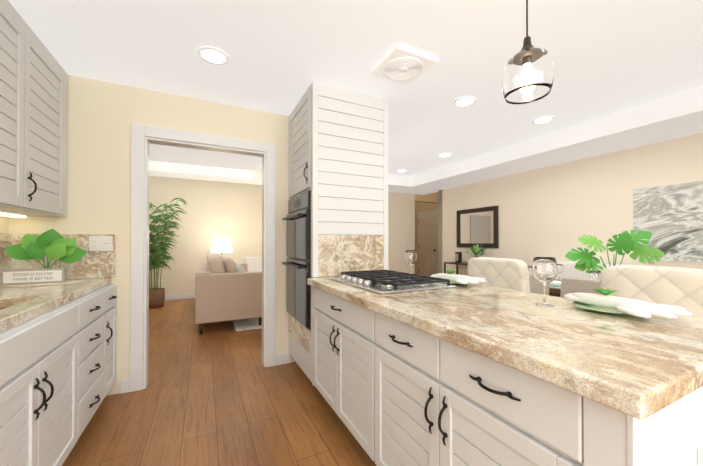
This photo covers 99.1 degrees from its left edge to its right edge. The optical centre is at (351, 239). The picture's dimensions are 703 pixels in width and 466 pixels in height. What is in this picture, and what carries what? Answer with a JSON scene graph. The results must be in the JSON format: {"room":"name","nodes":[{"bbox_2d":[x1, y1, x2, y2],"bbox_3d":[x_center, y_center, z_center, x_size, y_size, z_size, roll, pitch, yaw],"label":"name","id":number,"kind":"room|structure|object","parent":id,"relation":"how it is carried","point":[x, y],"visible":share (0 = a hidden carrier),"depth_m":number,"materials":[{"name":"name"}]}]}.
{"room":"kitchen","nodes":[
{"label":"kitchen","id":0,"kind":"room"},
{"bbox_2d":[0,216,8,232],"bbox_3d":[-1.302,-0.029,-0.245,0.120,2.440,5.150,0,0,-26],"label":"wall","id":1,"kind":"structure","parent":0,"point":[4,224],"depth_m":2.04,"materials":[{"name":"beige paint"}]},
{"bbox_2d":[0,0,35,211],"bbox_3d":[-1.835,-0.704,1.348,0.327,1.066,0.642,0,0,-26],"label":"upper cabinet","id":2,"kind":"object","parent":1,"relation":"attached to","point":[33,123],"depth_m":1.60,"materials":[{"name":"white paint"}]},
{"bbox_2d":[0,36,67,217],"bbox_3d":[-2.083,-0.700,1.849,0.327,1.066,0.702,0,0,-26],"label":"upper cabinet","id":3,"kind":"object","parent":1,"relation":"attached to","point":[51,79],"depth_m":1.96,"materials":[{"name":"white paint"}]},
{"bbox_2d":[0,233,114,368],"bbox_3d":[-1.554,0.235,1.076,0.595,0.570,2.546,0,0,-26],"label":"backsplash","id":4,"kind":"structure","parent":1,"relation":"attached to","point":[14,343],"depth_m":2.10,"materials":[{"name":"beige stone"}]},
{"bbox_2d":[89,236,112,250],"bbox_3d":[-1.915,0.028,2.290,0.143,0.115,0.008,0,0,-26],"label":"outlet","id":5,"kind":"object","parent":4,"relation":"attached to","point":[100,243],"visible":1,"depth_m":2.29,"materials":[{"name":"white plastic"}]},
{"bbox_2d":[9,75,295,395],"bbox_3d":[-1.226,-0.215,2.733,2.895,2.850,0.120,0,0,-26],"label":"wall","id":6,"kind":"structure","parent":0,"point":[103,116],"depth_m":2.37,"materials":[{"name":"beige paint"}]},
{"bbox_2d":[130,123,275,391],"bbox_3d":[-1.278,0.141,2.705,1.146,2.138,0.156,0,0,-26],"label":"door frame","id":7,"kind":"structure","parent":6,"relation":"attached to","point":[143,137],"depth_m":2.51,"materials":[{"name":"white wood"}]},
{"bbox_2d":[149,176,261,294],"bbox_3d":[-3.669,-0.192,6.267,3.840,2.850,0.120,0,0,-26],"label":"wall","id":8,"kind":"structure","parent":0,"point":[232,211],"depth_m":6.36,"materials":[{"name":"beige paint"}]},
{"bbox_2d":[165,293,194,299],"bbox_3d":[-3.626,1.183,6.204,3.870,0.100,0.014,0,0,-26],"label":"baseboard","id":9,"kind":"structure","parent":8,"relation":"attached to","point":[180,296],"depth_m":6.22,"materials":[{"name":"white wood"}]},
{"bbox_2d":[149,161,261,184],"bbox_3d":[-2.780,-1.439,4.410,4.080,0.280,4.250,0,0,-26],"label":"ceiling","id":10,"kind":"structure","parent":0,"point":[177,170],"depth_m":6.00,"materials":[{"name":"white paint"}]},
{"bbox_2d":[62,298,375,465],"bbox_3d":[-0.165,1.247,3.684,9.500,0.060,11.600,0,0,-26],"label":"floor","id":11,"kind":"structure","parent":0,"point":[216,394],"depth_m":2.08,"materials":[{"name":"brown wood"}]},
{"bbox_2d":[0,345,47,465],"bbox_3d":[-1.573,0.870,1.104,0.385,0.660,0.820,0,0,-26],"label":"base cabinet","id":12,"kind":"object","parent":11,"relation":"on","point":[23,383],"depth_m":1.15,"materials":[{"name":"white paint"}]},
{"bbox_2d":[0,285,111,465],"bbox_3d":[-1.862,0.770,1.709,0.607,0.867,0.592,0,0,-26],"label":"base cabinet","id":13,"kind":"object","parent":11,"relation":"on","point":[57,361],"depth_m":1.59,"materials":[{"name":"white paint"}]},
{"bbox_2d":[0,277,110,332],"bbox_3d":[-1.565,0.308,1.071,0.572,0.048,2.546,0,0,-26],"label":"countertop","id":14,"kind":"structure","parent":13,"relation":"on","point":[22,305],"depth_m":1.50,"materials":[{"name":"beige stone"}]},
{"bbox_2d":[0,279,91,286],"bbox_3d":[-2.032,0.286,2.008,0.448,0.004,0.320,0,0,-26],"label":"placemat","id":15,"kind":"object","parent":14,"relation":"on","point":[70,281],"visible":0.67,"depth_m":1.95,"materials":[{"name":"beige"}]},
{"bbox_2d":[1,268,65,284],"bbox_3d":[-2.058,0.236,1.947,0.300,0.095,0.036,0,0,-26],"label":"sign","id":16,"kind":"object","parent":15,"relation":"on","point":[58,275],"visible":1,"depth_m":1.93,"materials":[{"name":"grey wood"}]},
{"bbox_2d":[13,277,51,280],"bbox_3d":[-2.050,0.250,1.930,0.188,0.018,0.001,0,0,-26],"label":"sign","id":17,"kind":"object","parent":16,"relation":"attached to","point":[32,279],"visible":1,"depth_m":1.93,"materials":[{"name":"grey"}]},
{"bbox_2d":[13,272,52,275],"bbox_3d":[-2.049,0.220,1.931,0.186,0.018,0.001,0,0,-26],"label":"sign","id":18,"kind":"object","parent":16,"relation":"attached to","point":[32,273],"visible":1,"depth_m":1.93,"materials":[{"name":"grey"}]},
{"bbox_2d":[6,229,86,267],"bbox_3d":[-2.063,0.091,2.047,0.472,0.386,0.145,0,0,-26],"label":"potted plant","id":19,"kind":"object","parent":15,"relation":"on","point":[52,244],"visible":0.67,"depth_m":2.02,"materials":[{"name":"green plant"}]},
{"bbox_2d":[108,281,116,391],"bbox_3d":[-2.041,0.773,2.071,0.607,0.867,0.326,0,0,-26],"label":"base cabinet","id":20,"kind":"object","parent":11,"relation":"on","point":[111,372],"depth_m":2.29,"materials":[{"name":"white paint"}]},
{"bbox_2d":[149,198,186,308],"bbox_3d":[-3.583,0.218,5.540,0.981,2.022,1.053,0,0,-26],"label":"bamboo plant","id":21,"kind":"object","parent":11,"relation":"on","point":[156,294],"visible":0.62,"depth_m":5.41,"materials":[{"name":"green plant"}]},
{"bbox_2d":[195,253,261,334],"bbox_3d":[-2.040,0.728,4.907,0.872,0.994,2.062,0,0,-26],"label":"sofa","id":22,"kind":"object","parent":11,"relation":"on","point":[228,289],"visible":0.98,"depth_m":4.00,"materials":[{"name":"beige fabric"}]},
{"bbox_2d":[232,318,261,331],"bbox_3d":[-1.569,1.211,5.193,1.020,0.030,2.250,0,0,-26],"label":"area rug","id":23,"kind":"object","parent":11,"relation":"on","point":[246,324],"visible":0.21,"depth_m":4.22,"materials":[{"name":"white fabric"}]},
{"bbox_2d":[244,256,261,271],"bbox_3d":[-2.004,0.805,6.571,0.600,0.860,0.600,0,0,-26],"label":"accent chair","id":24,"kind":"object","parent":11,"relation":"on","point":[254,264],"visible":0.12,"depth_m":6.69,"materials":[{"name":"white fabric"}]},
{"bbox_2d":[282,81,387,381],"bbox_3d":[-0.186,-0.008,2.772,0.778,2.438,0.723,0,0,-26],"label":"tall cabinet","id":25,"kind":"object","parent":11,"relation":"on","point":[336,218],"visible":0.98,"depth_m":2.47,"materials":[{"name":"white paint"}]},
{"bbox_2d":[444,262,467,274],"bbox_3d":[2.089,0.816,5.119,0.330,0.820,1.070,0,0,-26],"label":"console table","id":26,"kind":"object","parent":11,"relation":"on","point":[460,263],"visible":0.15,"depth_m":5.41,"materials":[{"name":"brown wood"}]},
{"bbox_2d":[455,252,461,262],"bbox_3d":[1.936,0.312,5.421,0.084,0.189,0.080,0,0,-26],"label":"lantern","id":27,"kind":"object","parent":26,"relation":"on","point":[458,257],"visible":1,"depth_m":5.39,"materials":[{"name":"brown metal"}]},
{"bbox_2d":[461,244,486,257],"bbox_3d":[2.103,0.223,5.104,0.290,0.363,0.492,0,0,-26],"label":"potted plant","id":28,"kind":"object","parent":26,"relation":"on","point":[475,249],"visible":0.79,"depth_m":5.05,"materials":[{"name":"green plant"}]},
{"bbox_2d":[467,257,529,291],"bbox_3d":[1.007,0.677,2.359,0.532,1.061,0.520,0,0,-26],"label":"stool","id":29,"kind":"object","parent":11,"relation":"on","point":[507,273],"visible":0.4,"depth_m":2.34,"materials":[{"name":"cream upholstery leather"},{"name":"dark wood"}]},
{"bbox_2d":[308,284,702,465],"bbox_3d":[0.468,0.770,1.613,0.845,0.867,1.924,0,0,-26],"label":"kitchen island","id":30,"kind":"object","parent":11,"relation":"on","point":[469,374],"depth_m":0.99,"materials":[{"name":"white paint"}]},
{"bbox_2d":[307,276,702,423],"bbox_3d":[0.495,0.311,1.613,0.900,0.048,1.952,0,0,-26],"label":"island countertop","id":31,"kind":"structure","parent":30,"relation":"on","point":[647,366],"depth_m":0.88,"materials":[{"name":"beige stone"}]},
{"bbox_2d":[328,270,455,293],"bbox_3d":[0.226,0.265,2.032,0.530,0.048,0.760,0,0,-26],"label":"cooktop","id":32,"kind":"object","parent":31,"relation":"in","point":[383,281],"visible":1,"depth_m":1.85,"materials":[{"name":"silver metal"}]},
{"bbox_2d":[405,250,416,272],"bbox_3d":[0.478,0.187,2.413,0.098,0.208,0.098,0,0,-26],"label":"wine glass","id":33,"kind":"object","parent":31,"relation":"on","point":[410,257],"visible":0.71,"depth_m":2.38,"materials":[{"name":"clear glass"}]},
{"bbox_2d":[430,270,485,283],"bbox_3d":[0.687,0.245,1.984,0.236,0.088,0.402,0,0,-26],"label":"place setting","id":34,"kind":"object","parent":31,"relation":"on","point":[458,279],"visible":0.92,"depth_m":1.93,"materials":[{"name":"white"}]},
{"bbox_2d":[532,257,557,305],"bbox_3d":[0.845,0.180,1.312,0.098,0.208,0.098,0,0,-26],"label":"wine glass","id":35,"kind":"object","parent":31,"relation":"on","point":[544,271],"visible":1,"depth_m":1.28,"materials":[{"name":"clear glass"}]},
{"bbox_2d":[564,288,691,317],"bbox_3d":[1.036,0.239,1.172,0.255,0.088,0.399,0,0,-26],"label":"place setting","id":36,"kind":"object","parent":31,"relation":"on","point":[605,302],"visible":1,"depth_m":1.14,"materials":[{"name":"white porcelain"},{"name":"white napkin fabric"},{"name":"green leaf"}]},
{"bbox_2d":[697,445,702,465],"bbox_3d":[0.863,0.557,0.731,0.075,0.115,0.008,0,0,-26],"label":"outlet","id":37,"kind":"object","parent":30,"relation":"attached to","point":[700,456],"visible":1,"depth_m":0.72,"materials":[{"name":"white plastic"}]},
{"bbox_2d":[529,273,549,294],"bbox_3d":[1.658,0.750,2.748,0.485,0.921,0.480,0,0,-26],"label":"dining chair","id":38,"kind":"object","parent":11,"relation":"on","point":[536,286],"visible":0.04,"depth_m":2.51,"materials":[{"name":"beige fabric"}]},
{"bbox_2d":[549,279,560,296],"bbox_3d":[2.309,0.831,2.746,0.740,0.760,1.680,0,0,-26],"label":"dining table","id":39,"kind":"object","parent":11,"relation":"on","point":[556,292],"depth_m":2.80,"materials":[{"name":"brown wood"}]},
{"bbox_2d":[550,280,560,288],"bbox_3d":[2.010,0.426,2.924,0.300,0.050,0.340,0,0,-26],"label":"table runner","id":40,"kind":"object","parent":39,"relation":"on","point":[555,284],"visible":0.12,"depth_m":2.79,"materials":[{"name":"white fabric"}]},
{"bbox_2d":[589,271,600,279],"bbox_3d":[2.094,0.356,2.575,0.083,0.177,0.083,0,0,-26],"label":"wine glass","id":41,"kind":"object","parent":40,"relation":"on","point":[594,275],"visible":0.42,"depth_m":2.55,"materials":[{"name":"clear glass"}]},
{"bbox_2d":[565,230,663,273],"bbox_3d":[2.381,0.178,2.721,0.633,0.543,0.492,0,0,-26],"label":"monstera plant","id":42,"kind":"object","parent":40,"relation":"on","point":[626,242],"visible":0.83,"depth_m":2.69,"materials":[{"name":"green plant"}]},
{"bbox_2d":[557,264,563,280],"bbox_3d":[2.316,0.361,3.344,0.083,0.177,0.083,0,0,-26],"label":"wine glass","id":43,"kind":"object","parent":39,"relation":"on","point":[560,268],"visible":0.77,"depth_m":3.31,"materials":[{"name":"clear glass"}]},
{"bbox_2d":[560,277,600,297],"bbox_3d":[1.920,0.747,2.219,0.485,0.921,0.480,0,0,-26],"label":"dining chair","id":44,"kind":"object","parent":11,"relation":"on","point":[574,285],"visible":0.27,"depth_m":2.23,"materials":[{"name":"beige fabric"}]},
{"bbox_2d":[529,261,694,279],"bbox_3d":[2.994,0.736,3.018,0.570,0.954,2.500,0,0,-26],"label":"settee","id":45,"kind":"object","parent":11,"relation":"on","point":[569,270],"visible":0.04,"depth_m":3.62,"materials":[{"name":"light upholstery fabric"},{"name":"dark wood"}]},
{"bbox_2d":[600,265,702,318],"bbox_3d":[1.446,0.672,1.472,0.532,1.061,0.520,0,0,-26],"label":"stool","id":46,"kind":"object","parent":11,"relation":"on","point":[681,287],"visible":0.35,"depth_m":1.53,"materials":[{"name":"cream upholstery leather"},{"name":"dark wood"}]},
{"bbox_3d":[-2.667,0.937,6.152,0.480,0.590,0.480,0,0,-26],"label":"table lamp","id":47,"kind":"object","parent":11,"relation":"on","visible":0},
{"bbox_2d":[210,238,232,258],"bbox_3d":[-2.667,0.307,6.156,0.430,0.669,0.430,0,0,-26],"label":"table lamp","id":48,"kind":"object","parent":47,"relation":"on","point":[221,245],"visible":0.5,"depth_m":6.00,"materials":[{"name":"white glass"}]},
{"bbox_2d":[8,0,702,176],"bbox_3d":[0.710,-1.264,2.096,5.855,0.060,7.850,0,0,-26],"label":"ceiling","id":49,"kind":"structure","parent":0,"point":[611,57],"depth_m":2.00,"materials":[{"name":"white paint"}]},
{"bbox_2d":[197,46,228,64],"bbox_3d":[-0.923,-1.230,2.008,0.194,0.007,0.194,0,0,-26],"label":"recessed light","id":50,"kind":"object","parent":49,"relation":"in","point":[213,55],"visible":1,"depth_m":2.00,"materials":[{"name":"white plastic"}]},
{"bbox_2d":[371,45,437,84],"bbox_3d":[0.365,-1.214,2.110,0.340,0.037,0.340,0,0,-26],"label":"fan","id":51,"kind":"object","parent":49,"relation":"attached to","point":[401,64],"visible":1,"depth_m":2.06,"materials":[{"name":"white plastic"}]},
{"bbox_2d":[438,153,451,156],"bbox_3d":[1.345,-1.215,4.302,0.194,0.007,0.194,0,0,-26],"label":"recessed light","id":52,"kind":"object","parent":49,"relation":"in","point":[445,155],"visible":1,"depth_m":4.30,"materials":[{"name":"white plastic"}]},
{"bbox_2d":[453,96,476,106],"bbox_3d":[1.007,-1.226,2.662,0.194,0.007,0.194,0,0,-26],"label":"recessed light","id":53,"kind":"object","parent":49,"relation":"in","point":[465,101],"visible":1,"depth_m":2.66,"materials":[{"name":"white plastic"}]},
{"bbox_2d":[502,0,554,104],"bbox_3d":[0.697,-0.905,1.190,0.182,0.667,0.182,0,0,-26],"label":"pendant lamp","id":54,"kind":"object","parent":49,"relation":"hanging from","point":[528,74],"visible":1,"depth_m":1.13,"materials":[{"name":"clear glass"}]},
{"bbox_2d":[532,116,553,123],"bbox_3d":[1.957,-1.223,3.065,0.194,0.007,0.194,0,0,-26],"label":"recessed light","id":55,"kind":"object","parent":49,"relation":"in","point":[542,120],"visible":1,"depth_m":3.06,"materials":[{"name":"white plastic"}]},
{"bbox_2d":[388,192,437,273],"bbox_3d":[0.916,0.014,6.469,4.500,2.440,0.120,0,0,-26],"label":"wall","id":56,"kind":"structure","parent":0,"point":[401,216],"depth_m":6.48,"materials":[{"name":"beige paint"}]},
{"bbox_2d":[415,202,437,274],"bbox_3d":[2.530,0.027,8.416,0.120,2.440,3.360,0,0,-26],"label":"wall","id":57,"kind":"structure","parent":0,"point":[422,207],"depth_m":9.25,"materials":[{"name":"brown paint"}]},
{"bbox_2d":[418,210,437,275],"bbox_3d":[2.218,0.204,8.785,0.105,2.090,0.940,0,0,-26],"label":"hall door","id":58,"kind":"structure","parent":57,"relation":"in","point":[427,243],"depth_m":8.76,"materials":[{"name":"beige paint"}]},
{"bbox_2d":[388,87,702,194],"bbox_3d":[1.931,-1.134,2.756,3.020,0.189,7.650,0,0,-26],"label":"ceiling","id":59,"kind":"structure","parent":0,"point":[680,115],"depth_m":3.35,"materials":[{"name":"white paint"}]},
{"bbox_2d":[438,133,702,275],"bbox_3d":[3.384,-0.007,3.082,0.120,2.440,6.960,0,0,-26],"label":"wall","id":60,"kind":"structure","parent":0,"point":[557,211],"depth_m":3.97,"materials":[{"name":"beige paint"}]},
{"bbox_2d":[457,206,498,247],"bbox_3d":[2.200,-0.210,5.298,0.033,0.695,0.880,0,0,-26],"label":"mirror","id":61,"kind":"object","parent":60,"relation":"attached to","point":[476,226],"visible":0.96,"depth_m":5.25,"materials":[{"name":"brown wood"}]},
{"bbox_2d":[633,181,702,261],"bbox_3d":[3.519,-0.180,2.625,0.040,0.780,1.620,0,0,-26],"label":"picture","id":62,"kind":"object","parent":60,"relation":"attached to","point":[669,218],"visible":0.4,"depth_m":3.06,"materials":[{"name":"fabric"}]}
]}

